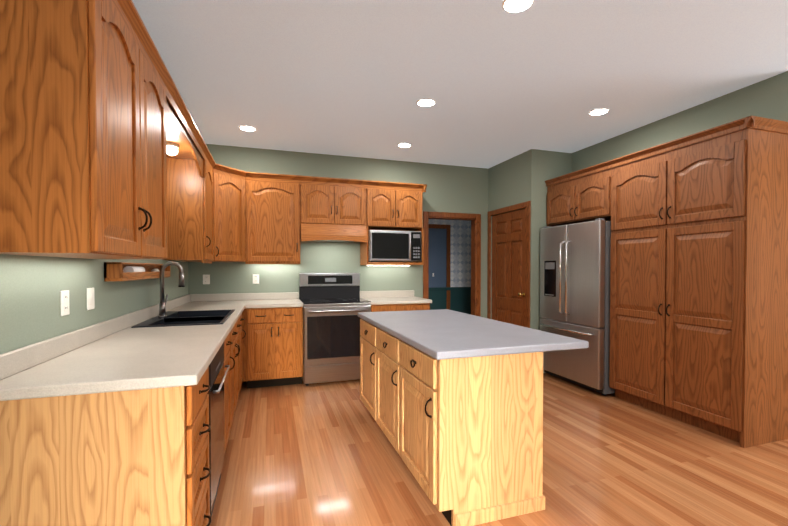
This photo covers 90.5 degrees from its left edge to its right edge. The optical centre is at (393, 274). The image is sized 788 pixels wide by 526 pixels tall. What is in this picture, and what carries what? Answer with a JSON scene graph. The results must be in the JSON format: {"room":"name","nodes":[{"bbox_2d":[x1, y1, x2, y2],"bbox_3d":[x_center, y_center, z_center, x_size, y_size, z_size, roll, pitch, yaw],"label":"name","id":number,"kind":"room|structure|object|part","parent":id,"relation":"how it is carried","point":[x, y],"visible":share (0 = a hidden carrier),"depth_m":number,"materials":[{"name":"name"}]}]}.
{"room":"kitchen","nodes":[
{"label":"kitchen","id":0,"kind":"room"},
{"bbox_2d":[0,254,188,353],"bbox_3d":[-1.168,-0.084,0.493,0.120,2.770,8.690,0,1,-18],"label":"wall","id":1,"kind":"structure","parent":0,"point":[31,287],"depth_m":1.76,"materials":[{"name":"green paint"}]},
{"bbox_2d":[60,290,69,315],"bbox_3d":[-1.514,0.131,1.798,0.008,0.115,0.075,0,1,-18],"label":"electrical outlet","id":2,"kind":"object","parent":1,"relation":"attached to","point":[64,303],"visible":1,"depth_m":1.79,"materials":[{"name":"white plastic"}]},
{"bbox_2d":[0,0,171,263],"bbox_3d":[-1.301,-0.593,1.691,0.350,1.030,0.950,0,1,-18],"label":"upper cabinet","id":3,"kind":"object","parent":1,"relation":"attached to","point":[105,153],"depth_m":1.28,"materials":[{"name":"brown wood"}]},
{"bbox_2d":[86,287,94,309],"bbox_3d":[-1.595,0.127,2.055,0.011,0.115,0.085,0,1,-18],"label":"light switch","id":4,"kind":"object","parent":1,"relation":"attached to","point":[90,299],"visible":1,"depth_m":2.04,"materials":[{"name":"white plastic"}]},
{"bbox_2d":[104,76,207,263],"bbox_3d":[-1.658,-0.611,2.811,0.350,1.030,1.400,0,1,-18],"label":"upper cabinet","id":5,"kind":"object","parent":1,"relation":"attached to","point":[189,150],"depth_m":3.46,"materials":[{"name":"brown wood"}]},
{"bbox_2d":[104,262,170,280],"bbox_3d":[-1.787,-0.025,2.789,0.085,0.110,1.160,0,1,-18],"label":"wall shelf","id":6,"kind":"object","parent":5,"relation":"attached to","point":[113,271],"depth_m":2.47,"materials":[{"name":"brown wood"}]},
{"bbox_3d":[-1.739,-0.977,3.052,0.100,0.086,0.100,0,1,-18],"label":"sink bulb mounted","id":7,"kind":"part","parent":5,"relation":"part of","materials":[{"name":"white"}]},
{"bbox_2d":[208,152,215,263],"bbox_3d":[-1.949,-0.626,3.725,0.350,1.030,0.520,0,1,-18],"label":"upper cabinet","id":8,"kind":"object","parent":1,"relation":"attached to","point":[211,163],"depth_m":3.90,"materials":[{"name":"brown wood"}]},
{"bbox_2d":[216,163,247,263],"bbox_3d":[-1.771,-0.649,4.208,0.299,1.000,0.299,0,1,-18],"label":"upper cabinet","id":9,"kind":"object","parent":1,"relation":"attached to","point":[231,183],"depth_m":4.22,"materials":[{"name":"brown wood"}]},
{"bbox_2d":[188,144,487,317],"bbox_3d":[-0.522,-0.159,5.194,4.200,2.770,0.120,0,1,-18],"label":"wall","id":10,"kind":"structure","parent":0,"point":[455,189],"depth_m":5.08,"materials":[{"name":"green paint"}]},
{"bbox_2d":[203,275,209,283],"bbox_3d":[-2.209,0.056,4.594,0.075,0.115,0.008,0,1,-18],"label":"electrical outlet","id":11,"kind":"object","parent":10,"relation":"attached to","point":[206,279],"visible":1,"depth_m":4.59,"materials":[{"name":"white plastic"}]},
{"bbox_2d":[253,274,258,283],"bbox_3d":[-1.684,0.053,4.760,0.075,0.115,0.008,0,1,-18],"label":"electrical outlet","id":12,"kind":"object","parent":10,"relation":"attached to","point":[255,278],"visible":1,"depth_m":4.76,"materials":[{"name":"white plastic"}]},
{"bbox_2d":[248,172,426,265],"bbox_3d":[-0.695,-0.641,4.855,2.150,1.036,0.400,0,1,-18],"label":"upper cabinet","id":13,"kind":"object","parent":10,"relation":"attached to","point":[284,211],"depth_m":4.63,"materials":[{"name":"brown wood"}]},
{"bbox_2d":[0,245,409,265],"bbox_3d":[-0.556,-0.107,3.293,2.677,0.041,3.417,0,1,-18],"label":"light","id":14,"kind":"object","parent":13,"relation":"attached to","point":[108,251],"depth_m":2.04,"materials":[{"name":"white"}]},
{"bbox_2d":[298,223,367,242],"bbox_3d":[-0.764,-0.499,4.835,0.787,0.211,0.400,0,1,-18],"label":"range hood","id":15,"kind":"object","parent":13,"relation":"attached to","point":[325,232],"depth_m":4.66,"materials":[{"name":"brown wood"}]},
{"bbox_2d":[368,230,420,262],"bbox_3d":[-0.020,-0.357,5.047,0.690,0.399,0.392,0,1,-18],"label":"microwave","id":16,"kind":"object","parent":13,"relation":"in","point":[392,246],"visible":0.9,"depth_m":4.89,"materials":[{"name":"silver metal"}]},
{"bbox_2d":[423,211,480,316],"bbox_3d":[0.815,0.169,5.615,0.900,2.100,0.138,0,1,-18],"label":"trim","id":17,"kind":"structure","parent":10,"relation":"attached to","point":[475,219],"depth_m":5.66,"materials":[{"name":"brown wood"}]},
{"bbox_2d":[429,219,470,286],"bbox_3d":[0.581,-0.184,6.772,3.000,2.770,0.120,0,1,-18],"label":"wall","id":18,"kind":"structure","parent":0,"point":[460,253],"depth_m":6.89,"materials":[{"name":"paper"}]},
{"bbox_2d":[429,224,450,309],"bbox_3d":[0.569,0.167,6.701,0.870,2.070,0.020,0,1,-18],"label":"door","id":19,"kind":"structure","parent":18,"relation":"attached to","point":[439,251],"depth_m":6.77,"materials":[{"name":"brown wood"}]},
{"bbox_2d":[428,287,470,313],"bbox_3d":[0.604,0.712,6.715,3.000,0.980,0.030,0,1,-18],"label":"wainscot","id":20,"kind":"structure","parent":18,"relation":"attached to","point":[460,299],"depth_m":6.85,"materials":[{"name":"teal paint"}]},
{"bbox_2d":[132,0,787,168],"bbox_3d":[1.606,-1.551,2.522,6.650,0.100,10.920,0,1,-18],"label":"ceiling","id":21,"kind":"structure","parent":0,"point":[496,81],"depth_m":2.84,"materials":[{"name":"white paint"}]},
{"bbox_2d":[239,125,255,130],"bbox_3d":[-1.524,-1.522,4.066,0.170,0.006,0.170,0,1,-18],"label":"recessed light","id":22,"kind":"object","parent":21,"relation":"in","point":[246,128],"visible":0.96,"depth_m":4.06,"materials":[{"name":"white"}]},
{"bbox_2d":[397,143,411,147],"bbox_3d":[0.125,-1.531,4.622,0.170,0.006,0.170,0,1,-18],"label":"recessed light","id":23,"kind":"object","parent":21,"relation":"in","point":[403,145],"visible":0.98,"depth_m":4.62,"materials":[{"name":"white"}]},
{"bbox_2d":[416,98,435,106],"bbox_3d":[0.282,-1.512,3.434,0.170,0.006,0.170,0,1,-18],"label":"recessed light","id":24,"kind":"object","parent":21,"relation":"in","point":[425,102],"visible":1,"depth_m":3.42,"materials":[{"name":"white"}]},
{"bbox_2d":[502,0,533,12],"bbox_3d":[0.682,-1.492,2.145,0.170,0.006,0.170,0,1,-18],"label":"recessed light","id":25,"kind":"object","parent":21,"relation":"in","point":[510,6],"visible":1,"depth_m":2.16,"materials":[{"name":"white"}]},
{"bbox_2d":[589,108,608,114],"bbox_3d":[1.907,-1.516,3.636,0.170,0.006,0.170,0,1,-18],"label":"recessed light","id":26,"kind":"object","parent":21,"relation":"in","point":[599,111],"visible":1,"depth_m":3.62,"materials":[{"name":"white"}]},
{"bbox_2d":[209,373,787,525],"bbox_3d":[1.606,1.318,2.568,6.650,0.100,10.920,0,1,-18],"label":"floor","id":27,"kind":"structure","parent":0,"point":[320,454],"depth_m":2.54,"materials":[{"name":"brown wood"}]},
{"bbox_2d":[0,373,211,525],"bbox_3d":[-1.111,0.842,1.560,0.620,0.885,0.480,0,1,-18],"label":"base cabinet","id":28,"kind":"object","parent":27,"relation":"on","point":[105,423],"depth_m":1.34,"materials":[{"name":"brown wood"}]},
{"bbox_2d":[0,293,302,396],"bbox_3d":[-1.264,0.313,3.070,1.248,0.125,3.487,0,1,-18],"label":"countertop","id":29,"kind":"structure","parent":28,"relation":"on","point":[153,345],"depth_m":2.06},
{"bbox_2d":[160,261,183,308],"bbox_3d":[-1.738,0.081,3.072,0.173,0.372,0.099,0,1,-18],"label":"faucet","id":30,"kind":"object","parent":29,"relation":"on","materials":[{"name":"silver metal"}]},
{"bbox_2d":[207,342,229,522],"bbox_3d":[-1.244,0.835,2.094,0.631,0.881,0.604,0,1,-18],"label":"dishwasher","id":31,"kind":"object","parent":27,"relation":"on","point":[217,376],"visible":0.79,"depth_m":2.10,"materials":[{"name":"stainless steel"},{"name":"black plastic"}]},
{"bbox_2d":[299,273,370,385],"bbox_3d":[-0.718,0.610,4.682,0.764,1.249,0.736,0,1,-18],"label":"range","id":32,"kind":"object","parent":27,"relation":"on","point":[334,304],"visible":0.9,"depth_m":4.40,"materials":[{"name":"silver metal"}]},
{"bbox_2d":[360,290,431,311],"bbox_3d":[0.003,0.725,4.965,0.776,1.010,0.656,0,1,-18],"label":"base cabinet","id":33,"kind":"object","parent":27,"relation":"on","point":[400,300],"visible":0.08,"depth_m":4.76,"materials":[{"name":"brown wood"}]},
{"bbox_2d":[360,317,571,525],"bbox_3d":[0.333,0.831,2.873,0.886,0.864,1.752,0,1,-18],"label":"kitchen island","id":34,"kind":"object","parent":27,"relation":"on","point":[452,400],"depth_m":2.05,"materials":[{"name":"brown wood"}]},
{"bbox_2d":[357,309,588,360],"bbox_3d":[0.373,0.379,2.884,0.920,0.040,1.800,0,1,-18],"label":"island countertop","id":35,"kind":"structure","parent":34,"relation":"on","point":[450,335],"depth_m":2.35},
{"bbox_2d":[545,161,608,373],"bbox_3d":[2.331,0.042,4.497,0.635,2.390,0.956,0,1,-18],"label":"tall cabinet","id":36,"kind":"object","parent":27,"relation":"on","point":[582,195],"depth_m":4.33,"materials":[{"name":"brown wood"}]},
{"bbox_2d":[540,218,614,395],"bbox_3d":[2.248,0.329,4.466,0.786,1.818,0.914,0,1,-18],"label":"refrigerator","id":37,"kind":"object","parent":27,"relation":"on","point":[575,280],"visible":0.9,"depth_m":4.19,"materials":[{"name":"grey metal"}]},
{"bbox_2d":[609,116,787,447],"bbox_3d":[2.655,0.059,3.479,0.635,2.390,1.181,0,1,-18],"label":"tall cabinet","id":38,"kind":"object","parent":27,"relation":"on","point":[699,286],"depth_m":3.07,"materials":[{"name":"brown wood"}]},
{"bbox_2d":[488,149,539,329],"bbox_3d":[1.572,-0.161,5.340,0.120,2.770,1.110,0,1,-18],"label":"wall","id":39,"kind":"structure","parent":0,"point":[514,180],"depth_m":4.89,"materials":[{"name":"green paint"}]},
{"bbox_2d":[492,208,525,326],"bbox_3d":[1.520,0.188,5.266,0.118,2.058,0.822,0,1,-18],"label":"door","id":40,"kind":"structure","parent":39,"relation":"in","point":[508,267],"depth_m":5.24,"materials":[{"name":"brown wood"}]},
{"bbox_2d":[487,201,530,327],"bbox_3d":[1.524,0.155,5.267,0.018,2.140,0.970,0,1,-18],"label":"door frame","id":41,"kind":"structure","parent":39,"relation":"attached to","point":[527,205],"depth_m":4.90,"materials":[{"name":"brown wood"}]},
{"bbox_2d":[539,150,571,372],"bbox_3d":[2.184,-0.156,5.016,0.850,2.770,0.120,0,1,-18],"label":"wall","id":42,"kind":"structure","parent":0,"point":[553,164],"depth_m":4.85,"materials":[{"name":"green paint"}]},
{"bbox_3d":[2.880,-0.140,4.031,0.120,2.770,2.180,0,1,-18],"label":"wall","id":43,"kind":"structure","parent":0,"visible":0},
{"bbox_2d":[572,71,787,171],"bbox_3d":[2.704,-1.337,3.955,0.250,0.374,2.180,0,1,-18],"label":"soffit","id":44,"kind":"structure","parent":43,"relation":"attached to","point":[767,98],"depth_m":3.47,"materials":[{"name":"green paint"}]}
]}

